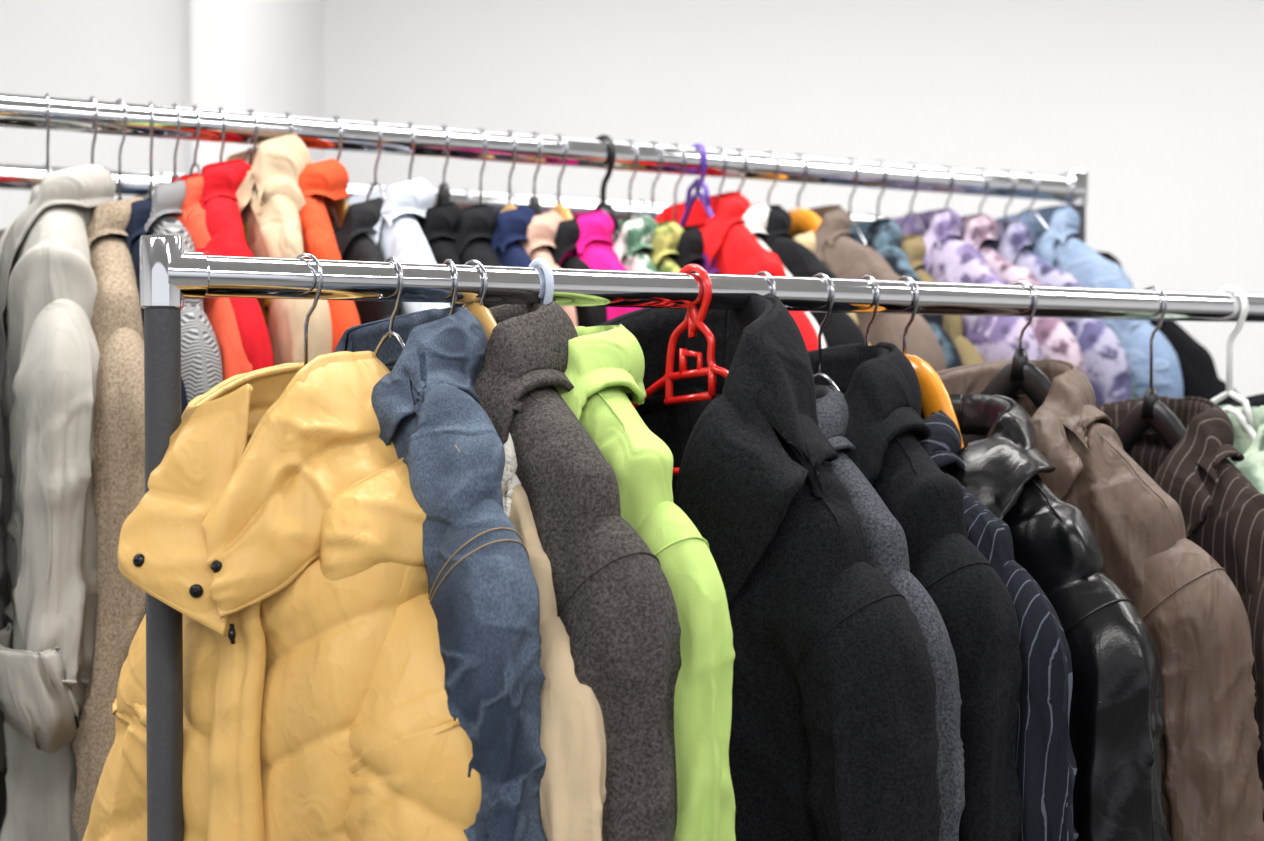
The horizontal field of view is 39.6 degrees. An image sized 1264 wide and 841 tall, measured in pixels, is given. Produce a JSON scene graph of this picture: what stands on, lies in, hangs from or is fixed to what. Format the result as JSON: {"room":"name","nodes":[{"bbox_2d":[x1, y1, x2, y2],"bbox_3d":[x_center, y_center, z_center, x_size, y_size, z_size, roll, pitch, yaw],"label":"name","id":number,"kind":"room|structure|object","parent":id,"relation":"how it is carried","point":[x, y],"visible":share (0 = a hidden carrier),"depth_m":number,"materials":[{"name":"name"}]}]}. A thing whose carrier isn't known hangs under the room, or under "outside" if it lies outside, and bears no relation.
{"room":"clothing store","nodes":[
{"label":"clothing store","id":0,"kind":"room"},
{"bbox_2d":[0,0,191,229],"bbox_3d":[-2.550,-0.194,4.127,3.100,3.200,0.140,0,1,0],"label":"wall","id":1,"kind":"structure","parent":0,"point":[131,51],"depth_m":4.04,"materials":[{"name":"paint"}]},
{"bbox_2d":[323,0,1263,397],"bbox_3d":[0.500,-0.216,5.116,9.200,3.200,0.160,0,1,0],"label":"wall","id":2,"kind":"structure","parent":0,"point":[1160,102],"depth_m":5.02,"materials":[{"name":"paint"}]},
{"bbox_2d":[191,0,323,172],"bbox_3d":[-0.941,-0.203,4.517,0.118,3.200,1.040,0,1,0],"label":"column","id":3,"kind":"structure","parent":2,"relation":"attached to","point":[261,56],"depth_m":4.10,"materials":[{"name":"paint"}]},
{"bbox_3d":[0.500,1.525,1.135,9.000,0.100,8.200,0,1,0],"label":"floor","id":4,"kind":"structure","parent":0,"visible":0},
{"bbox_2d":[0,164,898,222],"bbox_3d":[-0.404,0.527,2.804,2.783,1.820,0.580,-1,2,-30],"label":"clothes rack","id":5,"kind":"object","parent":4,"relation":"on","point":[12,177],"visible":0.02,"depth_m":2.83,"materials":[{"name":"silver metal"}]},
{"bbox_2d":[0,93,1087,243],"bbox_3d":[-0.346,0.541,2.111,2.418,1.822,0.580,-1,2,-30],"label":"clothes rack","id":6,"kind":"object","parent":4,"relation":"on","point":[16,110],"visible":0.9,"depth_m":2.19,"materials":[{"name":"silver metal"}]},
{"bbox_2d":[45,93,49,172],"bbox_3d":[-0.639,-0.242,1.921,0.003,0.232,0.252,-1,1,-22],"label":"wire hanger","id":7,"kind":"object","parent":6,"relation":"hanging from","point":[47,94],"visible":0.3,"depth_m":1.91,"materials":[{"name":"metal"}]},
{"bbox_2d":[0,164,115,840],"bbox_3d":[-0.646,0.140,1.927,0.159,0.844,0.549,-1,1,-23],"label":"jacket","id":8,"kind":"object","parent":7,"relation":"hanging from","point":[50,353],"visible":0.94,"depth_m":1.73,"materials":[{"name":"fabric"}]},
{"bbox_2d":[89,96,98,208],"bbox_3d":[-0.598,-0.223,1.946,0.022,0.272,0.321,-1,2,-31],"label":"hanger","id":9,"kind":"object","parent":6,"relation":"hanging from","point":[93,98],"visible":0.16,"depth_m":1.93,"materials":[{"name":"metal"}]},
{"bbox_2d":[71,197,145,840],"bbox_3d":[-0.599,0.296,1.958,0.136,1.090,0.576,-1,1,-26],"label":"coat","id":10,"kind":"object","parent":9,"relation":"hanging from","point":[117,323],"visible":0.35,"depth_m":1.72,"materials":[{"name":"fabric"}]},
{"bbox_2d":[115,99,127,200],"bbox_3d":[-0.572,-0.230,1.961,0.003,0.257,0.282,-1,2,-38],"label":"wire hanger","id":11,"kind":"object","parent":6,"relation":"hanging from","point":[117,100],"visible":0.31,"depth_m":1.96,"materials":[{"name":"metal"}]},
{"bbox_2d":[115,198,187,415],"bbox_3d":[-0.570,0.191,1.973,0.128,0.890,0.569,-1,2,-32],"label":"blazer","id":12,"kind":"object","parent":11,"relation":"hanging from","point":[141,209],"visible":0.04,"depth_m":1.88,"materials":[{"name":"fabric"}]},
{"bbox_2d":[148,101,153,198],"bbox_3d":[-0.542,-0.241,1.978,0.003,0.237,0.302,0,1,-20],"label":"wire hanger","id":13,"kind":"object","parent":6,"relation":"hanging from","point":[151,186],"visible":0.33,"depth_m":1.97,"materials":[{"name":"metal"}]},
{"bbox_2d":[136,180,222,403],"bbox_3d":[-0.538,0.170,1.986,0.137,0.891,0.590,-1,1,-26],"label":"coat","id":14,"kind":"object","parent":13,"relation":"hanging from","point":[201,362],"visible":0.1,"depth_m":1.79,"materials":[{"name":"fabric"}]},
{"bbox_2d":[170,103,180,181],"bbox_3d":[-0.518,-0.246,1.992,0.003,0.227,0.282,-1,2,-30],"label":"wire hanger","id":15,"kind":"object","parent":6,"relation":"hanging from","point":[174,175],"visible":0.34,"depth_m":1.98,"materials":[{"name":"metal"}]},
{"bbox_2d":[188,105,200,177],"bbox_3d":[-0.499,-0.254,2.003,0.003,0.212,0.282,-1,1,-28],"label":"wire hanger","id":16,"kind":"object","parent":6,"relation":"hanging from","point":[195,163],"visible":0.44,"depth_m":1.99,"materials":[{"name":"metal"}]},
{"bbox_2d":[167,175,252,380],"bbox_3d":[-0.516,0.160,2.003,0.132,0.890,0.556,-1,2,-32],"label":"jacket","id":17,"kind":"object","parent":6,"relation":"hanging from","point":[219,312],"visible":0.16,"depth_m":1.83,"materials":[{"name":"fabric"}]},
{"bbox_2d":[173,158,273,370],"bbox_3d":[-0.497,0.145,2.014,0.131,0.890,0.564,-1,1,-29],"label":"jacket","id":18,"kind":"object","parent":6,"relation":"hanging from","point":[222,180],"visible":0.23,"depth_m":1.88,"materials":[{"name":"fabric"}]},
{"bbox_2d":[242,109,258,164],"bbox_3d":[-0.443,-0.265,2.036,0.003,0.192,0.302,-1,2,-36],"label":"wire hanger","id":19,"kind":"object","parent":6,"relation":"hanging from","point":[249,110],"visible":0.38,"depth_m":2.02,"materials":[{"name":"metal"}]},
{"bbox_2d":[226,132,331,365],"bbox_3d":[-0.440,0.117,2.044,0.144,0.906,0.582,-1,1,-28],"label":"coat","id":20,"kind":"object","parent":19,"relation":"hanging from","point":[270,200],"visible":0.17,"depth_m":1.92,"materials":[{"name":"fabric"}]},
{"bbox_2d":[241,218,270,327],"bbox_3d":[-0.467,0.199,2.030,0.128,0.890,0.568,-1,2,-34],"label":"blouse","id":21,"kind":"object","parent":6,"relation":"hanging from","point":[265,304],"visible":0.02,"depth_m":1.88,"materials":[{"name":"fabric"}]},
{"bbox_2d":[284,112,292,132],"bbox_3d":[-0.404,-0.258,2.059,0.003,0.207,0.282,-1,1,-26],"label":"wire hanger","id":22,"kind":"object","parent":6,"relation":"hanging from","point":[287,113],"visible":0.18,"depth_m":2.04,"materials":[{"name":"metal"}]},
{"bbox_2d":[298,159,360,352],"bbox_3d":[-0.404,0.138,2.070,0.138,0.891,0.564,-1,1,-27],"label":"jacket","id":23,"kind":"object","parent":22,"relation":"hanging from","point":[321,180],"visible":0.16,"depth_m":1.95,"materials":[{"name":"fabric"}]},
{"bbox_2d":[325,116,348,231],"bbox_3d":[-0.352,-0.234,2.090,0.015,0.257,0.302,-1,1,-30],"label":"wooden hanger","id":24,"kind":"object","parent":6,"relation":"hanging from","point":[336,209],"visible":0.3,"depth_m":2.07,"materials":[{"name":"wood"}]},
{"bbox_2d":[334,197,401,323],"bbox_3d":[-0.352,0.178,2.099,0.130,0.890,0.556,-1,1,-29],"label":"jacket","id":25,"kind":"object","parent":24,"relation":"hanging from","point":[352,241],"visible":0.12,"depth_m":2.01,"materials":[{"name":"fabric"}]},
{"bbox_2d":[366,119,384,200],"bbox_3d":[-0.309,-0.251,2.115,0.003,0.222,0.282,-1,1,-29],"label":"wire hanger","id":26,"kind":"object","parent":6,"relation":"hanging from","point":[375,183],"visible":0.35,"depth_m":2.10,"materials":[{"name":"metal"}]},
{"bbox_2d":[347,177,450,314],"bbox_3d":[-0.308,0.152,2.125,0.138,0.891,0.562,-1,1,-29],"label":"jacket","id":27,"kind":"object","parent":26,"relation":"hanging from","point":[401,237],"visible":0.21,"depth_m":2.03,"materials":[{"name":"fabric"}]},
{"bbox_2d":[407,122,420,223],"bbox_3d":[-0.270,-0.235,2.138,0.022,0.257,0.302,-1,1,-22],"label":"hanger","id":28,"kind":"object","parent":6,"relation":"hanging from","point":[418,216],"visible":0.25,"depth_m":2.12,"materials":[{"name":"metal"}]},
{"bbox_2d":[419,201,465,306],"bbox_3d":[-0.270,0.177,2.146,0.133,0.891,0.568,-1,1,-28],"label":"jacket","id":29,"kind":"object","parent":28,"relation":"hanging from","point":[439,226],"visible":0.14,"depth_m":2.06,"materials":[{"name":"fabric"}]},
{"bbox_2d":[435,124,451,205],"bbox_3d":[-0.232,-0.235,2.161,0.022,0.257,0.302,-1,1,-24],"label":"hanger","id":30,"kind":"object","parent":6,"relation":"hanging from","point":[443,194],"visible":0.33,"depth_m":2.15,"materials":[{"name":"metal"}]},
{"bbox_2d":[456,203,503,307],"bbox_3d":[-0.231,0.176,2.169,0.136,0.890,0.564,-1,2,-31],"label":"jacket","id":31,"kind":"object","parent":30,"relation":"hanging from","point":[477,224],"visible":0.15,"depth_m":2.08,"materials":[{"name":"fabric"}]},
{"bbox_2d":[477,128,487,206],"bbox_3d":[-0.188,-0.240,2.186,0.003,0.247,0.282,-1,1,-26],"label":"wire hanger","id":32,"kind":"object","parent":6,"relation":"hanging from","point":[479,129],"visible":0.23,"depth_m":2.18,"materials":[{"name":"metal"}]},
{"bbox_2d":[488,204,537,266],"bbox_3d":[-0.186,0.175,2.196,0.134,0.891,0.566,-1,1,-29],"label":"cardigan","id":33,"kind":"object","parent":32,"relation":"hanging from","point":[512,225],"visible":0.1,"depth_m":2.11,"materials":[{"name":"fabric"}]},
{"bbox_2d":[500,130,517,212],"bbox_3d":[-0.154,-0.234,2.207,0.015,0.262,0.302,-1,1,-29],"label":"wooden hanger","id":34,"kind":"object","parent":6,"relation":"hanging from","point":[509,206],"visible":0.19,"depth_m":2.20,"materials":[{"name":"metal"}]},
{"bbox_2d":[519,210,577,326],"bbox_3d":[-0.147,0.180,2.219,0.121,0.890,0.566,-1,1,-27],"label":"blouse","id":35,"kind":"object","parent":34,"relation":"hanging from","point":[542,231],"visible":0.07,"depth_m":2.13,"materials":[{"name":"fabric"}]},
{"bbox_2d":[528,132,543,214],"bbox_3d":[-0.124,-0.232,2.224,0.022,0.267,0.302,-1,1,-28],"label":"hanger","id":36,"kind":"object","parent":6,"relation":"hanging from","point":[534,203],"visible":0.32,"depth_m":2.22,"materials":[{"name":"metal"}]},
{"bbox_2d":[547,216,607,326],"bbox_3d":[-0.122,0.185,2.236,0.129,0.891,0.553,-1,2,-34],"label":"cardigan","id":37,"kind":"object","parent":36,"relation":"hanging from","point":[568,231],"visible":0.05,"depth_m":2.14,"materials":[{"name":"fabric"}]},
{"bbox_2d":[549,134,573,220],"bbox_3d":[-0.093,-0.236,2.242,0.016,0.259,0.378,-1,2,-31],"label":"wooden hanger","id":38,"kind":"object","parent":6,"relation":"hanging from","point":[562,210],"visible":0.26,"depth_m":2.23,"materials":[{"name":"wood"}]},
{"bbox_2d":[558,210,641,319],"bbox_3d":[-0.092,0.174,2.251,0.138,0.890,0.649,-1,2,-30],"label":"jacket","id":39,"kind":"object","parent":38,"relation":"hanging from","point":[595,244],"visible":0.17,"depth_m":2.16,"materials":[{"name":"fabric"}]},
{"bbox_2d":[593,135,619,238],"bbox_3d":[-0.037,-0.240,2.275,0.008,0.260,0.285,-1,2,-36],"label":"hanger","id":40,"kind":"object","parent":6,"relation":"hanging from","point":[607,138],"visible":0.34,"depth_m":2.26,"materials":[{"name":"plastic"}]},
{"bbox_2d":[612,214,657,271],"bbox_3d":[-0.036,0.176,2.285,0.135,0.891,0.558,-1,2,-31],"label":"blouse","id":41,"kind":"object","parent":40,"relation":"hanging from","point":[636,234],"visible":0.14,"depth_m":2.20,"materials":[{"name":"fabric"}]},
{"bbox_2d":[625,140,638,220],"bbox_3d":[-0.003,-0.238,2.295,0.003,0.257,0.282,-1,2,-31],"label":"wire hanger","id":42,"kind":"object","parent":6,"relation":"hanging from","point":[628,141],"visible":0.25,"depth_m":2.29,"materials":[{"name":"metal"}]},
{"bbox_2d":[644,220,683,272],"bbox_3d":[0.001,0.183,2.306,0.130,0.891,0.563,-1,2,-31],"label":"blouse","id":43,"kind":"object","parent":42,"relation":"hanging from","point":[666,235],"visible":0.09,"depth_m":2.22,"materials":[{"name":"fabric"}]},
{"bbox_2d":[648,142,663,218],"bbox_3d":[0.027,-0.236,2.313,0.003,0.262,0.282,-1,2,-40],"label":"wire hanger","id":44,"kind":"object","parent":6,"relation":"hanging from","point":[650,143],"visible":0.3,"depth_m":2.31,"materials":[{"name":"metal"}]},
{"bbox_2d":[668,226,704,272],"bbox_3d":[0.030,0.188,2.323,0.128,0.890,0.547,-1,2,-34],"label":"black top","id":45,"kind":"object","parent":44,"relation":"hanging from","point":[690,248],"visible":0.11,"depth_m":2.24,"materials":[{"name":"fabric"}]},
{"bbox_2d":[679,143,713,226],"bbox_3d":[0.087,-0.260,2.348,0.008,0.220,0.324,-1,1,-27],"label":"hanger","id":46,"kind":"object","parent":6,"relation":"hanging from","point":[697,184],"visible":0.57,"depth_m":2.33,"materials":[{"name":"purple plastic"}]},
{"bbox_2d":[655,191,817,350],"bbox_3d":[0.087,0.137,2.357,0.135,0.890,0.598,-1,2,-31],"label":"jacket","id":47,"kind":"object","parent":46,"relation":"hanging from","point":[736,250],"visible":0.17,"depth_m":2.26,"materials":[{"name":"fabric"}]},
{"bbox_2d":[713,147,727,213],"bbox_3d":[0.118,-0.255,2.365,0.003,0.227,0.332,-1,1,-24],"label":"wire hanger","id":48,"kind":"object","parent":6,"relation":"hanging from","point":[718,148],"visible":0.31,"depth_m":2.35,"materials":[{"name":"metal"}]},
{"bbox_2d":[740,202,826,347],"bbox_3d":[0.124,0.151,2.380,0.127,0.891,0.598,-1,1,-27],"label":"jacket","id":49,"kind":"object","parent":48,"relation":"hanging from","point":[756,216],"visible":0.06,"depth_m":2.29,"materials":[{"name":"fabric"}]},
{"bbox_2d":[734,149,747,190],"bbox_3d":[0.143,-0.255,2.381,0.003,0.227,0.352,-1,2,-34],"label":"wire hanger","id":50,"kind":"object","parent":6,"relation":"hanging from","point":[741,150],"visible":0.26,"depth_m":2.37,"materials":[{"name":"metal"}]},
{"bbox_2d":[754,205,864,346],"bbox_3d":[0.145,0.151,2.388,0.135,0.890,0.639,-1,2,-33],"label":"jacket","id":51,"kind":"object","parent":50,"relation":"hanging from","point":[798,259],"visible":0.12,"depth_m":2.25,"materials":[{"name":"fabric"}]},
{"bbox_2d":[763,151,780,207],"bbox_3d":[0.187,-0.240,2.406,0.003,0.257,0.282,-1,2,-42],"label":"wire hanger","id":52,"kind":"object","parent":6,"relation":"hanging from","point":[771,152],"visible":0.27,"depth_m":2.40,"materials":[{"name":"metal"}]},
{"bbox_2d":[789,229,869,344],"bbox_3d":[0.187,0.180,2.417,0.132,0.890,0.556,-1,2,-34],"label":"blouse","id":53,"kind":"object","parent":52,"relation":"hanging from","point":[807,239],"visible":0.05,"depth_m":2.34,"materials":[{"name":"fabric"}]},
{"bbox_2d":[787,153,821,237],"bbox_3d":[0.230,-0.252,2.431,0.020,0.236,0.380,-1,2,-35],"label":"wooden hanger","id":54,"kind":"object","parent":6,"relation":"hanging from","point":[803,220],"visible":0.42,"depth_m":2.41,"materials":[{"name":"wood"}]},
{"bbox_2d":[808,205,945,371],"bbox_3d":[0.229,0.145,2.438,0.139,0.890,0.648,-1,2,-34],"label":"coat","id":55,"kind":"object","parent":54,"relation":"hanging from","point":[845,257],"visible":0.17,"depth_m":2.28,"materials":[{"name":"fabric"}]},
{"bbox_2d":[846,158,866,244],"bbox_3d":[0.307,-0.252,2.477,0.004,0.237,0.282,-1,1,-26],"label":"wire hanger","id":56,"kind":"object","parent":6,"relation":"hanging from","point":[853,159],"visible":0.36,"depth_m":2.46,"materials":[{"name":"metal"}]},
{"bbox_2d":[850,218,962,368],"bbox_3d":[0.310,0.159,2.486,0.135,0.891,0.550,-1,1,-29],"label":"blouse","id":57,"kind":"object","parent":56,"relation":"hanging from","point":[885,238],"visible":0.1,"depth_m":2.38,"materials":[{"name":"fabric"}]},
{"bbox_2d":[874,160,887,224],"bbox_3d":[0.350,-0.243,2.502,0.003,0.257,0.282,-1,1,-27],"label":"wire hanger","id":58,"kind":"object","parent":6,"relation":"hanging from","point":[876,161],"visible":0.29,"depth_m":2.49,"materials":[{"name":"metal"}]},
{"bbox_2d":[901,233,984,365],"bbox_3d":[0.355,0.178,2.513,0.129,0.891,0.570,-1,1,-29],"label":"jacket","id":59,"kind":"object","parent":58,"relation":"hanging from","point":[914,245],"visible":0.14,"depth_m":2.35,"materials":[{"name":"fabric"}]},
{"bbox_2d":[900,162,925,233],"bbox_3d":[0.402,-0.263,2.532,0.003,0.217,0.362,-1,1,-23],"label":"wire hanger","id":60,"kind":"object","parent":6,"relation":"hanging from","point":[911,163],"visible":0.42,"depth_m":2.52,"materials":[{"name":"metal"}]},
{"bbox_2d":[892,208,1042,361],"bbox_3d":[0.404,0.138,2.541,0.134,0.891,0.650,-1,1,-26],"label":"jacket","id":61,"kind":"object","parent":60,"relation":"hanging from","point":[949,259],"visible":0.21,"depth_m":2.39,"materials":[{"name":"fabric"}]},
{"bbox_2d":[942,165,960,239],"bbox_3d":[0.458,-0.262,2.565,0.003,0.222,0.362,-1,1,-23],"label":"wire hanger","id":62,"kind":"object","parent":6,"relation":"hanging from","point":[945,166],"visible":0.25,"depth_m":2.55,"materials":[{"name":"metal"}]},
{"bbox_2d":[957,214,1086,375],"bbox_3d":[0.459,0.142,2.573,0.136,0.890,0.641,-1,1,-28],"label":"floral blouse","id":63,"kind":"object","parent":62,"relation":"hanging from","point":[1055,339],"visible":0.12,"depth_m":2.40,"materials":[{"name":"fabric"}]},
{"bbox_2d":[976,168,998,246],"bbox_3d":[0.514,-0.260,2.598,0.003,0.227,0.362,-1,1,-28],"label":"wire hanger","id":64,"kind":"object","parent":6,"relation":"hanging from","point":[978,169],"visible":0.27,"depth_m":2.58,"materials":[{"name":"metal"}]},
{"bbox_2d":[987,220,1131,404],"bbox_3d":[0.515,0.146,2.607,0.132,0.890,0.636,-1,2,-32],"label":"jacket","id":65,"kind":"object","parent":64,"relation":"hanging from","point":[1106,364],"visible":0.19,"depth_m":2.39,"materials":[{"name":"fabric"}]},
{"bbox_2d":[1015,172,1047,228],"bbox_3d":[0.596,-0.256,2.646,0.003,0.237,0.402,-1,2,-35],"label":"wire hanger","id":66,"kind":"object","parent":6,"relation":"hanging from","point":[1031,173],"visible":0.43,"depth_m":2.63,"materials":[{"name":"metal"}]},
{"bbox_2d":[995,205,1182,398],"bbox_3d":[0.595,0.120,2.654,0.144,0.892,0.678,-1,1,-29],"label":"jacket","id":67,"kind":"object","parent":66,"relation":"hanging from","point":[1054,245],"visible":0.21,"depth_m":2.49,"materials":[{"name":"fabric"}]},
{"bbox_2d":[1056,174,1074,205],"bbox_3d":[0.656,-0.214,2.683,0.022,0.323,0.420,-1,2,-45],"label":"hanger","id":68,"kind":"object","parent":6,"relation":"hanging from","point":[1061,175],"visible":0.16,"depth_m":2.67,"materials":[{"name":"metal"}]},
{"bbox_2d":[1096,251,1237,406],"bbox_3d":[0.659,0.209,2.694,0.144,0.940,0.706,-1,2,-45],"label":"coat","id":69,"kind":"object","parent":68,"relation":"hanging from","point":[1200,377],"visible":0.04,"depth_m":2.50,"materials":[{"name":"fabric"}]},
{"bbox_2d":[139,235,1263,840],"bbox_3d":[0.352,0.655,1.760,1.673,1.610,0.580,-1,2,-30],"label":"clothes rack","id":70,"kind":"object","parent":4,"relation":"on","point":[170,275],"visible":1,"depth_m":1.42,"materials":[{"name":"silver metal"}]},
{"bbox_2d":[295,253,322,364],"bbox_3d":[-0.257,-0.007,1.382,0.222,0.250,0.004,1,2,40],"label":"wire hanger","id":71,"kind":"object","parent":70,"relation":"hanging from","point":[303,255],"visible":0.22,"depth_m":1.38,"materials":[{"name":"metal"}]},
{"bbox_2d":[82,351,480,840],"bbox_3d":[-0.329,0.363,1.411,0.584,0.838,0.277,0,1,20],"label":"puffer jacket","id":72,"kind":"object","parent":71,"relation":"hanging from","point":[285,535],"visible":0.81,"depth_m":1.27,"materials":[{"name":"fabric"}]},
{"bbox_2d":[374,257,404,355],"bbox_3d":[-0.195,-0.039,1.423,0.003,0.188,0.262,-1,2,-35],"label":"wire hanger","id":73,"kind":"object","parent":70,"relation":"hanging from","point":[390,333],"visible":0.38,"depth_m":1.41,"materials":[{"name":"metal"}]},
{"bbox_2d":[334,307,547,840],"bbox_3d":[-0.190,0.269,1.432,0.154,0.725,0.544,-1,2,-30],"label":"denim jacket","id":74,"kind":"object","parent":73,"relation":"hanging from","point":[483,592],"visible":0.42,"depth_m":1.25,"materials":[{"name":"fabric"}]},
{"bbox_2d":[443,259,457,315],"bbox_3d":[-0.151,0.003,1.450,0.003,0.273,0.302,-1,1,-25],"label":"wire hanger","id":75,"kind":"object","parent":70,"relation":"hanging from","point":[447,261],"visible":0.2,"depth_m":1.43,"materials":[{"name":"metal"}]},
{"bbox_2d":[502,433,605,840],"bbox_3d":[-0.153,0.480,1.458,0.140,0.995,0.592,-1,2,-30],"label":"coat","id":76,"kind":"object","parent":75,"relation":"hanging from","point":[572,735],"visible":0.15,"depth_m":1.24,"materials":[{"name":"fabric"}]},
{"bbox_2d":[462,259,496,340],"bbox_3d":[-0.132,-0.027,1.460,0.015,0.214,0.362,-1,2,-40],"label":"wooden hanger","id":77,"kind":"object","parent":70,"relation":"hanging from","point":[478,310],"visible":0.18,"depth_m":1.44,"materials":[{"name":"wood"}]},
{"bbox_2d":[474,300,681,840],"bbox_3d":[-0.125,0.429,1.479,0.163,1.059,0.635,-1,2,-35],"label":"coat","id":78,"kind":"object","parent":77,"relation":"hanging from","point":[617,610],"visible":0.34,"depth_m":1.26,"materials":[{"name":"fabric"}]},
{"bbox_2d":[528,258,553,304],"bbox_3d":[-0.079,-0.035,1.491,0.008,0.206,0.314,-1,1,-29],"label":"hanger","id":79,"kind":"object","parent":70,"relation":"hanging from","point":[549,279],"visible":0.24,"depth_m":1.47,"materials":[{"name":"white plastic"}]},
{"bbox_2d":[554,324,735,840],"bbox_3d":[-0.071,0.336,1.504,0.164,0.838,0.596,-1,2,-33],"label":"jacket","id":80,"kind":"object","parent":79,"relation":"hanging from","point":[606,363],"visible":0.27,"depth_m":1.29,"materials":[{"name":"fabric"}]},
{"bbox_2d":[631,264,728,474],"bbox_3d":[0.054,-0.017,1.570,0.007,0.246,0.336,-1,2,-41],"label":"hanger","id":81,"kind":"object","parent":70,"relation":"hanging from","point":[694,319],"visible":0.44,"depth_m":1.56,"materials":[{"name":"red plastic"}]},
{"bbox_2d":[598,293,941,840],"bbox_3d":[0.054,0.457,1.587,0.198,1.144,0.603,-1,2,-44],"label":"coat","id":82,"kind":"object","parent":81,"relation":"hanging from","point":[833,733],"visible":0.45,"depth_m":1.42,"materials":[{"name":"fabric"}]},
{"bbox_2d":[756,271,776,295],"bbox_3d":[0.119,-0.008,1.608,0.003,0.258,0.322,-1,2,-32],"label":"wire hanger","id":83,"kind":"object","parent":70,"relation":"hanging from","point":[760,272],"visible":0.16,"depth_m":1.59,"materials":[{"name":"metal"}]},
{"bbox_2d":[815,385,964,840],"bbox_3d":[0.127,0.488,1.624,0.137,1.042,0.611,-1,2,-30],"label":"coat","id":84,"kind":"object","parent":83,"relation":"hanging from","point":[885,539],"visible":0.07,"depth_m":1.42,"materials":[{"name":"fabric"}]},
{"bbox_2d":[813,273,840,391],"bbox_3d":[0.175,-0.022,1.641,0.003,0.231,0.294,-1,2,-34],"label":"wire hanger","id":85,"kind":"object","parent":70,"relation":"hanging from","point":[819,374],"visible":0.34,"depth_m":1.63,"materials":[{"name":"metal"}]},
{"bbox_2d":[808,342,1022,840],"bbox_3d":[0.181,0.454,1.654,0.164,1.057,0.563,-1,2,-30],"label":"overcoat","id":86,"kind":"object","parent":85,"relation":"hanging from","point":[880,386],"visible":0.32,"depth_m":1.46,"materials":[{"name":"fabric"}]},
{"bbox_2d":[860,275,879,345],"bbox_3d":[0.223,-0.009,1.669,0.004,0.258,0.322,-1,1,-28],"label":"wire hanger","id":87,"kind":"object","parent":70,"relation":"hanging from","point":[865,276],"visible":0.25,"depth_m":1.66,"materials":[{"name":"metal"}]},
{"bbox_2d":[910,409,1078,840],"bbox_3d":[0.228,0.406,1.683,0.147,0.844,0.591,-1,2,-30],"label":"blazer","id":88,"kind":"object","parent":87,"relation":"hanging from","point":[1046,768],"visible":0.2,"depth_m":1.45,"materials":[{"name":"fabric"}]},
{"bbox_2d":[896,276,963,469],"bbox_3d":[0.262,0.000,1.693,0.019,0.278,0.262,-1,2,-31],"label":"wooden hanger","id":89,"kind":"object","parent":70,"relation":"hanging from","point":[935,397],"visible":0.26,"depth_m":1.65,"materials":[{"name":"wood"}]},
{"bbox_2d":[946,394,1171,840],"bbox_3d":[0.280,0.371,1.711,0.169,0.792,0.630,-1,2,-35],"label":"leather jacket","id":90,"kind":"object","parent":89,"relation":"hanging from","point":[1117,724],"visible":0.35,"depth_m":1.49,"materials":[{"name":"leather"}]},
{"bbox_2d":[980,280,1051,408],"bbox_3d":[0.391,-0.012,1.768,0.022,0.259,0.360,-1,2,-40],"label":"hanger","id":91,"kind":"object","parent":70,"relation":"hanging from","point":[1015,376],"visible":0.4,"depth_m":1.76,"materials":[{"name":"plastic"}]},
{"bbox_2d":[936,359,1263,840],"bbox_3d":[0.367,0.360,1.763,0.157,0.844,0.629,-1,2,-41],"label":"jacket","id":92,"kind":"object","parent":91,"relation":"hanging from","point":[1196,617],"visible":0.26,"depth_m":1.56,"materials":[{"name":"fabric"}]},
{"bbox_2d":[1115,286,1185,453],"bbox_3d":[0.550,0.001,1.862,0.022,0.289,0.340,-1,2,-31],"label":"hanger","id":93,"kind":"object","parent":70,"relation":"hanging from","point":[1150,412],"visible":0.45,"depth_m":1.85,"materials":[{"name":"plastic"}]},
{"bbox_2d":[1096,396,1263,821],"bbox_3d":[0.536,0.397,1.861,0.153,0.844,0.615,-1,2,-30],"label":"blazer","id":94,"kind":"object","parent":93,"relation":"hanging from","point":[1222,510],"visible":0.18,"depth_m":1.73,"materials":[{"name":"fabric"}]},
{"bbox_2d":[1211,285,1255,440],"bbox_3d":[0.654,-0.004,1.922,0.008,0.288,0.285,-1,1,-30],"label":"hanger","id":95,"kind":"object","parent":70,"relation":"hanging from","point":[1247,421],"visible":0.4,"depth_m":1.91,"materials":[{"name":"white plastic"}]},
{"bbox_2d":[1219,405,1263,493],"bbox_3d":[0.634,0.355,1.919,0.145,0.744,0.550,-1,2,-30],"label":"blouse","id":96,"kind":"object","parent":95,"relation":"hanging from","point":[1252,466],"visible":0.02,"depth_m":1.83,"materials":[{"name":"fabric"}]},
{"label":"wire hanger","id":97,"kind":"object","parent":70,"relation":"hanging from","visible":0},
{"bbox_2d":[1231,393,1263,406],"bbox_3d":[0.750,0.409,1.989,0.157,0.894,0.578,-1,2,-30],"label":"blazer","id":98,"kind":"object","parent":97,"relation":"hanging from","point":[1257,400],"visible":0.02,"depth_m":2.04,"materials":[{"name":"fabric"}]},
{"label":"wire hanger","id":99,"kind":"object","parent":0,"visible":0},
{"bbox_2d":[0,228,7,832],"bbox_3d":[-0.914,0.166,2.496,0.137,0.891,0.554,-1,2,-31],"label":"jacket","id":100,"kind":"object","parent":99,"relation":"hanging from","point":[3,757],"visible":0.02,"depth_m":2.36,"materials":[{"name":"fabric"}]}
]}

